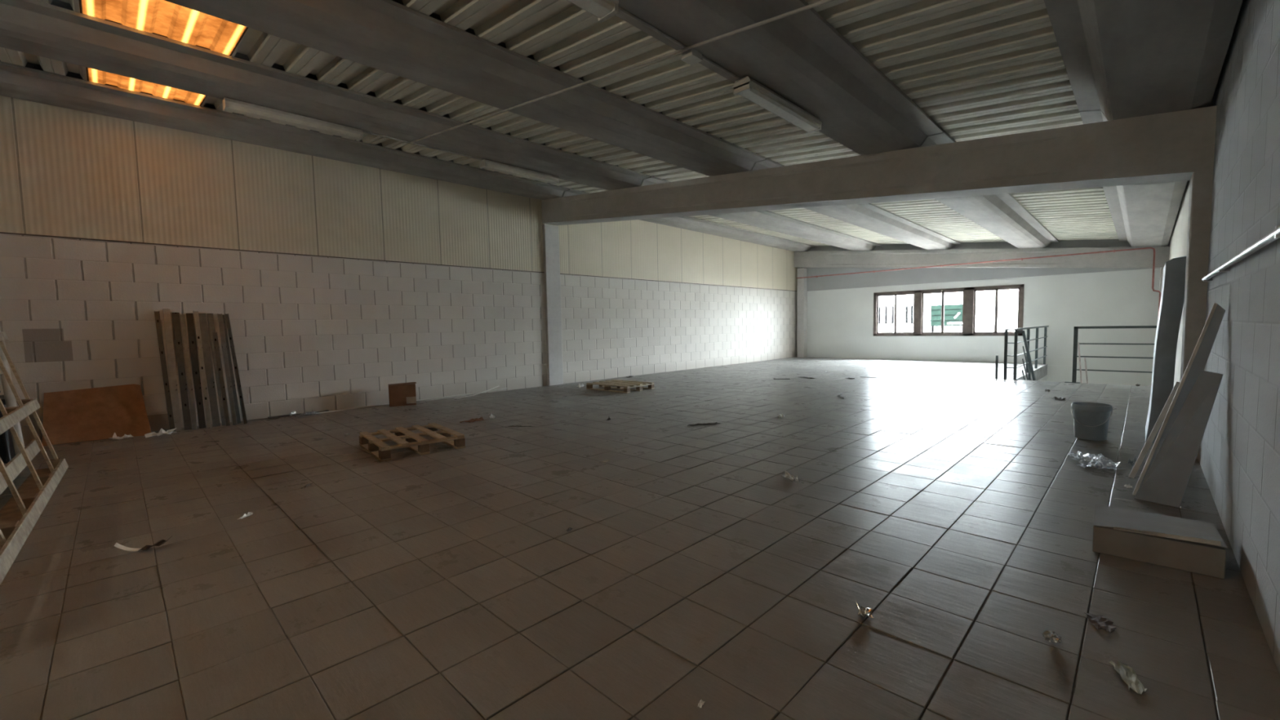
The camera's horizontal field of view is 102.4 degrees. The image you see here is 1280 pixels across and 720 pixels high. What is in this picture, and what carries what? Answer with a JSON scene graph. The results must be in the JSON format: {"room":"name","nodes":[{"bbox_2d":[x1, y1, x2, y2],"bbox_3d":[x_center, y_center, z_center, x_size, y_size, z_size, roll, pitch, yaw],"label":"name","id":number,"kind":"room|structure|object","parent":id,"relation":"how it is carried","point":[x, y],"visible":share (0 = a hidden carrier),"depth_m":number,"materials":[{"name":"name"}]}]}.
{"room":"warehouse","nodes":[
{"label":"warehouse","id":0,"kind":"room"},
{"bbox_2d":[0,0,777,217],"bbox_3d":[1.319,-3.171,7.664,10.380,1.119,23.850,3,5,44],"label":"roof","id":1,"kind":"structure","parent":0,"point":[59,3],"depth_m":5.83,"materials":[{"name":"grey metal"}]},
{"bbox_2d":[0,233,796,446],"bbox_3d":[-2.194,-0.515,11.368,0.250,2.775,23.800,3,5,44],"label":"wall","id":2,"kind":"structure","parent":0,"point":[310,334],"depth_m":8.40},
{"bbox_2d":[0,231,796,291],"bbox_3d":[-2.322,-1.898,11.166,0.262,0.015,23.500,3,5,44],"label":"trim","id":3,"kind":"structure","parent":2,"relation":"on","point":[0,232],"depth_m":7.89,"materials":[{"name":"grey metal"}]},
{"bbox_2d":[0,95,797,290],"bbox_3d":[-2.247,-3.117,11.201,0.244,2.410,23.800,3,5,44],"label":"cladding","id":4,"kind":"object","parent":2,"relation":"on","point":[64,171],"visible":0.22,"depth_m":7.83,"materials":[{"name":"beige metal"}]},
{"bbox_2d":[0,0,1118,245],"bbox_3d":[1.215,-3.016,7.708,8.280,1.017,23.453,3,5,44],"label":"ceiling","id":5,"kind":"structure","parent":0,"point":[978,68],"depth_m":5.01,"materials":[{"name":"grey metal"}]},
{"bbox_2d":[86,66,206,106],"bbox_3d":[-5.516,-3.199,5.792,1.332,0.283,0.990,3,5,44],"label":"curb","id":6,"kind":"object","parent":5,"relation":"attached to","point":[86,67],"visible":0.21,"depth_m":6.22,"materials":[{"name":"grey metal"}]},
{"bbox_2d":[85,66,205,105],"bbox_3d":[-5.515,-3.147,5.795,1.320,0.158,1.030,3,5,44],"label":"skylight","id":7,"kind":"object","parent":6,"relation":"on","point":[96,76],"visible":0.38,"depth_m":6.00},
{"bbox_2d":[80,0,248,55],"bbox_3d":[-3.852,-2.889,4.187,1.332,0.283,0.990,3,5,44],"label":"curb","id":8,"kind":"object","parent":5,"relation":"attached to","point":[246,28],"visible":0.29,"depth_m":4.57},
{"bbox_2d":[79,0,246,55],"bbox_3d":[-3.851,-2.838,4.190,1.320,0.158,1.030,3,5,44],"label":"skylight","id":9,"kind":"object","parent":8,"relation":"on","point":[171,20],"visible":0.88,"depth_m":4.34,"materials":[{"name":"orange plastic"}]},
{"bbox_2d":[409,0,834,143],"bbox_3d":[-0.325,-2.389,4.355,7.306,0.765,0.022,2,5,42],"label":"conduit","id":10,"kind":"object","parent":5,"relation":"attached to","point":[823,2],"visible":1,"depth_m":3.93,"materials":[{"name":"grey metal"}]},
{"bbox_2d":[0,356,1279,719],"bbox_3d":[1.381,0.880,7.910,10.380,0.302,23.700,3,5,44],"label":"floor","id":11,"kind":"structure","parent":0,"point":[491,517],"depth_m":2.72,"materials":[{"name":"tile"}]},
{"bbox_2d":[0,410,11,463],"bbox_3d":[-6.516,0.345,4.960,0.703,1.462,0.068,-2,4,-9],"label":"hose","id":12,"kind":"object","parent":11,"relation":"on","point":[4,436],"visible":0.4,"depth_m":5.03,"materials":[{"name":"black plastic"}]},
{"bbox_2d":[0,395,15,463],"bbox_3d":[-6.815,0.729,5.299,0.640,0.660,0.480,3,5,44],"label":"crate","id":13,"kind":"object","parent":11,"relation":"on","point":[2,456],"visible":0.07,"depth_m":5.26,"materials":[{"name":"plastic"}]},
{"bbox_2d":[0,341,24,455],"bbox_3d":[-6.332,0.407,5.177,0.167,1.305,0.070,-2,4,-9],"label":"leaning pole","id":14,"kind":"object","parent":11,"relation":"on","point":[10,399],"visible":0.4,"depth_m":5.15,"materials":[{"name":"beige wood"}]},
{"bbox_2d":[0,331,68,584],"bbox_3d":[-4.277,0.471,3.315,0.417,1.335,4.303,-5,5,-44],"label":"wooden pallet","id":15,"kind":"object","parent":11,"relation":"on","point":[19,516],"visible":1,"depth_m":4.02,"materials":[{"name":"brown wood"}]},
{"bbox_2d":[42,383,151,445],"bbox_3d":[-6.707,0.662,6.361,0.353,0.649,0.933,3,5,44],"label":"sheet","id":16,"kind":"object","parent":11,"relation":"on","point":[77,415],"visible":0.94,"depth_m":6.40,"materials":[{"name":"brown wood"}]},
{"bbox_2d":[109,432,133,439],"bbox_3d":[-6.430,0.934,6.377,0.100,0.090,0.221,2,5,39],"label":"paper wad","id":17,"kind":"object","parent":11,"relation":"on","point":[114,437],"visible":1,"depth_m":6.37,"materials":[{"name":"white paper"}]},
{"bbox_2d":[114,536,171,551],"bbox_3d":[-2.936,1.093,3.043,0.269,0.062,0.064,-2,4,-17],"label":"strip","id":18,"kind":"object","parent":11,"relation":"on","point":[161,542],"visible":1,"depth_m":3.04,"materials":[{"name":"white paper"}]},
{"bbox_2d":[143,427,177,437],"bbox_3d":[-6.094,0.913,6.552,0.119,0.096,0.318,1,4,33],"label":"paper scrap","id":19,"kind":"object","parent":11,"relation":"on","point":[162,431],"visible":1,"depth_m":6.54,"materials":[{"name":"white paper"}]},
{"bbox_2d":[154,311,175,431],"bbox_3d":[-6.232,0.153,6.748,0.297,1.595,0.056,1,4,33],"label":"stud","id":20,"kind":"object","parent":11,"relation":"on","point":[157,314],"visible":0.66,"depth_m":6.76,"materials":[{"name":"wood"}]},
{"bbox_2d":[162,308,181,431],"bbox_3d":[-6.257,0.130,6.883,0.236,1.633,0.072,2,5,41],"label":"stud","id":21,"kind":"object","parent":11,"relation":"on","point":[166,313],"visible":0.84,"depth_m":6.87,"materials":[{"name":"wood"}]},
{"bbox_2d":[172,312,191,430],"bbox_3d":[-6.190,0.149,6.952,0.241,1.584,0.074,2,5,38],"label":"stud","id":22,"kind":"object","parent":11,"relation":"on","point":[175,316],"visible":1,"depth_m":6.94,"materials":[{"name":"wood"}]},
{"bbox_2d":[179,314,197,430],"bbox_3d":[-6.067,0.159,6.917,0.287,1.555,0.053,2,5,40],"label":"stud","id":23,"kind":"object","parent":11,"relation":"on","point":[183,323],"visible":1,"depth_m":6.92,"materials":[{"name":"metal"}]},
{"bbox_2d":[186,313,205,428],"bbox_3d":[-6.088,0.146,7.056,0.245,1.574,0.075,2,5,36],"label":"stud","id":24,"kind":"object","parent":11,"relation":"on","point":[189,317],"visible":1,"depth_m":7.04,"materials":[{"name":"metal"}]},
{"bbox_2d":[193,310,212,428],"bbox_3d":[-5.966,0.125,7.019,0.290,1.605,0.054,2,5,37],"label":"stud","id":25,"kind":"object","parent":11,"relation":"on","point":[197,323],"visible":1,"depth_m":7.03,"materials":[{"name":"wood"}]},
{"bbox_2d":[198,313,220,426],"bbox_3d":[-5.990,0.137,7.155,0.257,1.575,0.087,1,4,30],"label":"stud","id":26,"kind":"object","parent":11,"relation":"on","point":[202,318],"visible":0.9,"depth_m":7.14,"materials":[{"name":"metal"}]},
{"bbox_2d":[207,313,225,425],"bbox_3d":[-5.928,0.132,7.220,0.252,1.575,0.068,1,4,30],"label":"stud","id":27,"kind":"object","parent":11,"relation":"on","point":[210,316],"visible":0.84,"depth_m":7.20,"materials":[{"name":"metal"}]},
{"bbox_2d":[212,332,230,426],"bbox_3d":[-5.829,0.263,7.165,0.294,1.307,0.056,1,4,34],"label":"stud","id":28,"kind":"object","parent":11,"relation":"on","point":[215,335],"visible":1,"depth_m":7.17,"materials":[{"name":"metal"}]},
{"bbox_2d":[217,313,237,425],"bbox_3d":[-5.781,0.129,7.209,0.297,1.566,0.056,1,4,33],"label":"stud","id":29,"kind":"object","parent":11,"relation":"on","point":[220,322],"visible":1,"depth_m":7.22,"materials":[{"name":"metal"}]},
{"bbox_2d":[222,314,240,423],"bbox_3d":[-5.831,0.134,7.318,0.265,1.556,0.070,0,4,23],"label":"stud","id":30,"kind":"object","parent":11,"relation":"on","point":[237,409],"visible":0.63,"depth_m":7.32,"materials":[{"name":"metal"}]},
{"bbox_2d":[224,313,247,424],"bbox_3d":[-5.713,0.124,7.278,0.312,1.566,0.051,0,4,23],"label":"stud","id":31,"kind":"object","parent":11,"relation":"on","point":[227,317],"visible":1,"depth_m":7.29,"materials":[{"name":"metal"}]},
{"bbox_2d":[238,511,253,519],"bbox_3d":[-2.738,1.078,3.573,0.026,0.025,0.108,0,4,10],"label":"paper scrap","id":32,"kind":"object","parent":11,"relation":"on","point":[249,513],"visible":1,"depth_m":3.58,"materials":[{"name":"white paper"}]},
{"bbox_2d":[267,409,328,418],"bbox_3d":[-5.291,0.841,7.995,0.060,0.021,0.800,3,5,44],"label":"strip","id":33,"kind":"object","parent":11,"relation":"on","point":[312,412],"visible":1,"depth_m":7.94,"materials":[{"name":"grey"}]},
{"bbox_2d":[315,392,475,413],"bbox_3d":[-4.187,0.743,9.112,0.108,0.029,2.755,2,5,42],"label":"strip","id":34,"kind":"object","parent":11,"relation":"on","point":[472,393],"visible":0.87,"depth_m":8.78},
{"bbox_2d":[388,382,416,406],"bbox_3d":[-4.085,0.587,8.868,0.446,0.374,0.262,-3,4,-26],"label":"cardboard box","id":35,"kind":"object","parent":11,"relation":"on","point":[401,393],"visible":1,"depth_m":8.76,"materials":[{"name":"brown cardboard"}]},
{"bbox_2d":[359,422,465,462],"bbox_3d":[-2.515,0.878,5.655,0.835,0.144,0.980,-4,5,-39],"label":"wooden pallet","id":36,"kind":"object","parent":11,"relation":"on","point":[374,446],"visible":1,"depth_m":5.51,"materials":[{"name":"brown wood"}]},
{"bbox_2d":[418,387,506,401],"bbox_3d":[-3.346,0.661,9.896,0.035,0.057,1.854,2,5,41],"label":"strip","id":37,"kind":"object","parent":11,"relation":"on","point":[505,388],"visible":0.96,"depth_m":9.79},
{"bbox_2d":[459,416,484,422],"bbox_3d":[-2.308,0.830,7.130,0.142,0.040,0.372,2,5,39],"label":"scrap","id":38,"kind":"object","parent":11,"relation":"on","point":[480,419],"visible":1,"depth_m":7.12,"materials":[{"name":"brown fabric"}]},
{"bbox_2d":[455,386,498,398],"bbox_3d":[-3.141,0.620,9.974,0.051,0.121,1.070,1,4,34],"label":"strip","id":39,"kind":"object","parent":11,"relation":"on","point":[497,386],"visible":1,"depth_m":10.00,"materials":[{"name":"white paper"}]},
{"bbox_2d":[542,223,563,386],"bbox_3d":[-1.956,-1.198,11.424,0.170,3.520,0.385,3,5,44],"label":"concrete column","id":40,"kind":"structure","parent":11,"relation":"on","point":[550,233],"depth_m":11.34,"materials":[{"name":"grey concrete"}]},
{"bbox_2d":[541,105,1217,225],"bbox_3d":[1.524,-2.550,7.902,10.180,1.576,0.400,3,5,44],"label":"girder","id":41,"kind":"object","parent":40,"relation":"on","point":[1171,146],"visible":0.81,"depth_m":5.78,"materials":[{"name":"grey concrete"}]},
{"bbox_2d":[0,61,568,199],"bbox_3d":[-6.096,-3.219,6.857,1.120,0.284,12.040,3,5,44],"label":"roof beam","id":42,"kind":"structure","parent":41,"relation":"on","point":[17,82],"depth_m":7.02,"materials":[{"name":"concrete"}]},
{"bbox_2d":[0,0,649,190],"bbox_3d":[-4.433,-2.909,5.252,1.120,0.284,12.040,3,5,44],"label":"roof beam","id":43,"kind":"structure","parent":41,"relation":"on","point":[33,27],"depth_m":5.32,"materials":[{"name":"concrete"}]},
{"bbox_2d":[222,97,363,141],"bbox_3d":[-3.989,-2.785,5.999,0.170,0.103,1.350,3,5,44],"label":"ceiling light","id":44,"kind":"object","parent":43,"relation":"attached to","point":[228,104],"visible":1,"depth_m":5.90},
{"bbox_2d":[362,130,482,159],"bbox_3d":[-2.935,-2.935,7.071,0.020,0.019,1.670,3,5,44],"label":"conduit","id":45,"kind":"object","parent":43,"relation":"attached to","point":[368,132],"visible":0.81,"depth_m":7.01,"materials":[{"name":"grey metal"}]},
{"bbox_2d":[479,159,559,184],"bbox_3d":[-1.878,-2.967,8.151,0.170,0.103,1.350,3,5,44],"label":"ceiling light","id":46,"kind":"object","parent":43,"relation":"attached to","point":[486,164],"visible":1,"depth_m":8.05,"materials":[{"name":"white plastic"}]},
{"bbox_2d":[164,0,765,176],"bbox_3d":[-2.770,-2.600,3.647,1.120,0.284,12.040,3,5,44],"label":"roof beam","id":47,"kind":"structure","parent":41,"relation":"on","point":[388,36],"depth_m":4.60,"materials":[{"name":"concrete"}]},
{"bbox_2d":[614,0,943,155],"bbox_3d":[-1.106,-2.290,2.042,1.120,0.284,12.040,3,5,44],"label":"roof beam","id":48,"kind":"structure","parent":41,"relation":"on","point":[800,57],"depth_m":4.12,"materials":[{"name":"concrete"}]},
{"bbox_2d":[566,0,618,22],"bbox_3d":[-0.662,-2.161,2.747,0.170,0.103,1.350,3,5,44],"label":"ceiling light","id":49,"kind":"object","parent":48,"relation":"attached to","point":[603,10],"visible":1,"depth_m":3.14,"materials":[{"name":"white plastic"}]},
{"bbox_2d":[617,5,739,79],"bbox_3d":[0.305,-2.308,3.772,0.020,0.019,1.480,3,5,44],"label":"conduit","id":50,"kind":"object","parent":48,"relation":"attached to","point":[620,9],"visible":0.72,"depth_m":3.65,"materials":[{"name":"grey metal"}]},
{"bbox_2d":[680,48,702,65],"bbox_3d":[0.389,-2.275,3.861,0.106,0.050,0.126,3,5,44],"label":"junction box","id":51,"kind":"object","parent":50,"relation":"attached to","point":[691,56],"visible":0.95,"depth_m":3.84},
{"bbox_2d":[733,75,822,133],"bbox_3d":[1.306,-2.329,4.753,0.170,0.103,1.320,3,5,44],"label":"ceiling light","id":52,"kind":"object","parent":48,"relation":"attached to","point":[747,87],"visible":1,"depth_m":4.61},
{"bbox_2d":[1044,0,1242,120],"bbox_3d":[0.471,-1.980,0.522,0.880,0.292,12.040,3,5,44],"label":"roof beam","id":53,"kind":"structure","parent":41,"relation":"on","point":[1122,59],"depth_m":3.60,"materials":[{"name":"concrete"}]},
{"bbox_2d":[586,379,654,393],"bbox_3d":[-0.407,0.527,10.518,1.150,0.130,0.815,2,5,41],"label":"wooden pallet","id":54,"kind":"object","parent":11,"relation":"on","point":[627,384],"visible":1,"depth_m":10.38,"materials":[{"name":"brown wood"}]},
{"bbox_2d":[697,700,705,707],"bbox_3d":[0.205,1.149,1.721,0.018,0.010,0.035,1,4,33],"label":"pale speck","id":55,"kind":"object","parent":11,"relation":"on","point":[700,704],"visible":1,"depth_m":1.72,"materials":[{"name":"white paper"}]},
{"bbox_2d":[688,422,718,426],"bbox_3d":[0.824,0.814,6.574,0.469,0.023,0.078,-2,4,-17],"label":"scrap","id":56,"kind":"object","parent":11,"relation":"on","point":[698,424],"visible":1,"depth_m":6.55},
{"bbox_2d":[780,470,798,481],"bbox_3d":[1.224,0.949,4.214,0.081,0.045,0.236,-2,4,-7],"label":"wrapper","id":57,"kind":"object","parent":11,"relation":"on","point":[787,475],"visible":1,"depth_m":4.18,"materials":[{"name":"white plastic"}]},
{"bbox_2d":[796,267,807,357],"bbox_3d":[6.065,-1.753,19.252,0.270,3.300,0.290,3,5,44],"label":"concrete column","id":58,"kind":"structure","parent":11,"relation":"on","point":[802,293],"depth_m":19.15,"materials":[{"name":"grey concrete"}]},
{"bbox_2d":[856,601,873,617],"bbox_3d":[0.976,1.086,2.235,0.062,0.037,0.103,0,4,16],"label":"packet","id":59,"kind":"object","parent":11,"relation":"on","point":[863,611],"visible":1,"depth_m":2.23,"materials":[{"name":"metal"}]},
{"bbox_2d":[860,376,893,378],"bbox_3d":[5.354,0.400,11.656,0.702,0.012,0.030,2,5,40],"label":"stick","id":60,"kind":"object","parent":11,"relation":"on","point":[860,376],"visible":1,"depth_m":11.63,"materials":[{"name":"white"}]},
{"bbox_2d":[995,355,998,378],"bbox_3d":[7.671,0.152,11.067,0.040,0.500,0.040,3,5,44],"label":"post","id":61,"kind":"object","parent":11,"relation":"on","point":[997,356],"visible":1,"depth_m":11.05,"materials":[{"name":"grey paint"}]},
{"bbox_2d":[1003,325,1048,380],"bbox_3d":[9.566,0.609,12.592,0.338,2.832,4.903,3,5,44],"label":"stair railing","id":62,"kind":"object","parent":11,"relation":"on","point":[1029,369],"visible":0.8,"depth_m":11.10,"materials":[{"name":"grey metal"}]},
{"bbox_2d":[1041,630,1061,643],"bbox_3d":[1.620,1.089,2.026,0.062,0.036,0.060,3,5,44],"label":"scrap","id":63,"kind":"object","parent":11,"relation":"on","point":[1051,636],"visible":1,"depth_m":2.01,"materials":[{"name":"beige paper"}]},
{"bbox_2d":[1053,396,1065,399],"bbox_3d":[6.600,0.597,8.090,0.145,0.037,0.305,1,4,33],"label":"flake","id":64,"kind":"object","parent":11,"relation":"on","point":[1055,397],"visible":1,"depth_m":8.06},
{"bbox_2d":[1077,342,1082,382],"bbox_3d":[8.517,0.051,9.963,0.025,0.791,0.122,-2,4,-7],"label":"tube","id":65,"kind":"object","parent":11,"relation":"on","point":[1078,348],"visible":1,"depth_m":9.96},
{"bbox_2d":[1084,357,1088,383],"bbox_3d":[8.584,0.205,9.899,0.026,0.493,0.128,-1,4,9],"label":"tube","id":66,"kind":"object","parent":11,"relation":"on","point":[1085,361],"visible":1,"depth_m":9.89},
{"bbox_2d":[1071,401,1112,440],"bbox_3d":[4.743,0.644,5.414,0.333,0.360,0.338,3,5,44],"label":"bucket","id":67,"kind":"object","parent":11,"relation":"on","point":[1091,420],"visible":1,"depth_m":5.32,"materials":[{"name":"grey plastic"}]},
{"bbox_2d":[1084,612,1115,632],"bbox_3d":[1.918,1.089,2.137,0.083,0.010,0.144,1,4,27],"label":"scrap","id":68,"kind":"object","parent":11,"relation":"on","point":[1100,621],"visible":1,"depth_m":2.14,"materials":[{"name":"grey plastic"}]},
{"bbox_2d":[1064,325,1156,383],"bbox_3d":[8.940,-0.084,9.663,1.460,1.105,0.100,3,5,44],"label":"guard railing","id":69,"kind":"object","parent":11,"relation":"on","point":[1075,356],"visible":0.65,"depth_m":9.85,"materials":[{"name":"grey metal"}]},
{"bbox_2d":[1109,660,1146,694],"bbox_3d":[1.720,1.114,1.812,0.061,0.009,0.187,1,4,24],"label":"wrapper","id":70,"kind":"object","parent":11,"relation":"on","point":[1127,674],"visible":1,"depth_m":1.81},
{"bbox_2d":[1124,483,1132,488],"bbox_3d":[3.642,0.938,3.835,0.043,0.022,0.070,1,4,33],"label":"chip","id":71,"kind":"object","parent":11,"relation":"on","point":[1126,486],"visible":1,"depth_m":3.83,"materials":[{"name":"paper"}]},
{"bbox_2d":[1128,381,1180,478],"bbox_3d":[3.920,0.542,3.919,0.264,0.771,0.022,3,5,44],"label":"batten","id":72,"kind":"object","parent":11,"relation":"on","point":[1166,408],"visible":0.86,"depth_m":3.92,"materials":[{"name":"wood"}]},
{"bbox_2d":[1092,503,1226,578],"bbox_3d":[2.771,0.947,2.779,0.480,0.181,0.452,2,5,42],"label":"box","id":73,"kind":"object","parent":11,"relation":"on","point":[1194,546],"visible":1,"depth_m":2.67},
{"bbox_2d":[1159,266,1164,293],"bbox_3d":[12.883,-1.033,12.627,0.240,2.460,0.290,3,5,44],"label":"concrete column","id":74,"kind":"structure","parent":11,"relation":"on","point":[1161,268],"depth_m":12.53,"materials":[{"name":"grey concrete"}]},
{"bbox_2d":[1145,256,1186,443],"bbox_3d":[5.540,-0.115,5.421,0.251,1.850,1.015,3,5,44],"label":"slab","id":75,"kind":"object","parent":11,"relation":"on","point":[1172,295],"visible":0.84,"depth_m":5.06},
{"bbox_2d":[1133,370,1222,507],"bbox_3d":[3.568,0.520,3.424,0.077,0.911,0.383,-4,5,-38],"label":"board","id":76,"kind":"object","parent":11,"relation":"on","point":[1166,482],"visible":1,"depth_m":3.39,"materials":[{"name":"wood"}]},
{"bbox_2d":[1132,302,1225,495],"bbox_3d":[3.652,0.295,3.501,0.394,1.346,0.030,3,5,44],"label":"plank","id":77,"kind":"object","parent":11,"relation":"on","point":[1197,362],"visible":0.71,"depth_m":3.44,"materials":[{"name":"grey wood"}]},
{"bbox_2d":[1180,170,1213,458],"bbox_3d":[5.050,-0.389,4.623,0.220,2.520,0.385,3,5,44],"label":"concrete column","id":78,"kind":"structure","parent":11,"relation":"on","point":[1201,182],"depth_m":4.50,"materials":[{"name":"grey concrete"}]},
{"bbox_2d":[797,239,1169,386],"bbox_3d":[9.580,-0.823,16.227,10.280,8.100,0.280,3,5,44],"label":"wall","id":79,"kind":"structure","parent":0,"point":[840,322],"depth_m":14.59,"materials":[{"name":"white paint"}]},
{"bbox_2d":[873,284,1024,336],"bbox_3d":[9.526,-1.496,16.199,4.140,1.470,0.215,3,5,44],"label":"window","id":80,"kind":"structure","parent":79,"relation":"in","point":[969,297],"depth_m":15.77,"materials":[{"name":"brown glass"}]},
{"bbox_2d":[794,246,1169,267],"bbox_3d":[9.388,-3.149,15.925,10.180,1.532,0.400,3,5,44],"label":"girder","id":81,"kind":"object","parent":79,"relation":"attached to","point":[1143,258],"visible":0.81,"depth_m":14.95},
{"bbox_2d":[561,188,815,251],"bbox_3d":[2.111,-3.873,15.230,1.120,0.386,11.375,3,5,44],"label":"roof beam","id":82,"kind":"structure","parent":81,"relation":"on","point":[689,223],"depth_m":15.23,"materials":[{"name":"concrete"}]},
{"bbox_2d":[640,175,881,250],"bbox_3d":[3.775,-3.563,13.625,1.120,0.386,11.375,3,5,44],"label":"roof beam","id":83,"kind":"structure","parent":81,"relation":"on","point":[766,220],"depth_m":13.56,"materials":[{"name":"concrete"}]},
{"bbox_2d":[751,157,961,249],"bbox_3d":[5.438,-3.254,12.020,1.120,0.386,11.375,3,5,44],"label":"roof beam","id":84,"kind":"structure","parent":81,"relation":"on","point":[869,216],"depth_m":11.88,"materials":[{"name":"concrete"}]},
{"bbox_2d":[796,247,1161,318],"bbox_3d":[9.260,-1.448,15.844,9.519,2.930,0.139,3,5,44],"label":"pipe","id":85,"kind":"object","parent":81,"relation":"attached to","point":[1113,251],"visible":0.88,"depth_m":14.01,"materials":[{"name":"metal"}]},
{"bbox_2d":[917,129,1059,248],"bbox_3d":[7.101,-2.944,10.415,1.120,0.386,11.375,3,5,44],"label":"roof beam","id":86,"kind":"structure","parent":81,"relation":"on","point":[1002,215],"depth_m":10.17,"materials":[{"name":"concrete"}]},
{"bbox_2d":[1079,109,1186,247],"bbox_3d":[8.679,-2.635,8.894,0.880,0.394,11.375,3,5,44],"label":"roof beam","id":87,"kind":"structure","parent":81,"relation":"on","point":[1144,215],"depth_m":8.62,"materials":[{"name":"concrete"}]},
{"bbox_2d":[1038,374,1047,381],"bbox_3d":[10.417,2.051,11.916,2.380,2.894,5.100,3,5,44],"label":"wall","id":88,"kind":"structure","parent":0,"point":[1043,379],"depth_m":14.03,"materials":[{"name":"white paint"}]},
{"bbox_2d":[1016,364,1047,380],"bbox_3d":[9.637,0.412,12.613,0.013,0.304,5.000,3,5,44],"label":"trim","id":89,"kind":"structure","parent":88,"relation":"attached to","point":[1042,371],"depth_m":13.30,"materials":[{"name":"paint"}]},
{"bbox_2d":[1168,0,1279,675],"bbox_3d":[4.982,0.039,4.378,0.250,8.100,23.800,3,5,44],"label":"wall","id":90,"kind":"structure","parent":0,"point":[1239,451],"depth_m":2.66,"materials":[{"name":"white paint"}]},
{"bbox_2d":[1201,225,1279,280],"bbox_3d":[1.768,-0.419,1.283,0.051,0.044,8.350,3,5,44],"label":"pipe","id":91,"kind":"object","parent":90,"relation":"attached to","point":[1273,236],"visible":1,"depth_m":2.43,"materials":[{"name":"white metal"}]},
{"label":"outside","id":92,"kind":"structure","parent":0,"visible":0},
{"bbox_3d":[34.690,2.072,42.766,110.000,0.100,70.800,3,5,44],"label":"ground","id":93,"kind":"structure","parent":92,"visible":0},
{"bbox_2d":[928,304,962,332],"bbox_3d":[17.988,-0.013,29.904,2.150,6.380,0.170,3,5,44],"label":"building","id":94,"kind":"structure","parent":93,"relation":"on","point":[953,313],"depth_m":29.80,"materials":[{"name":"paint"}]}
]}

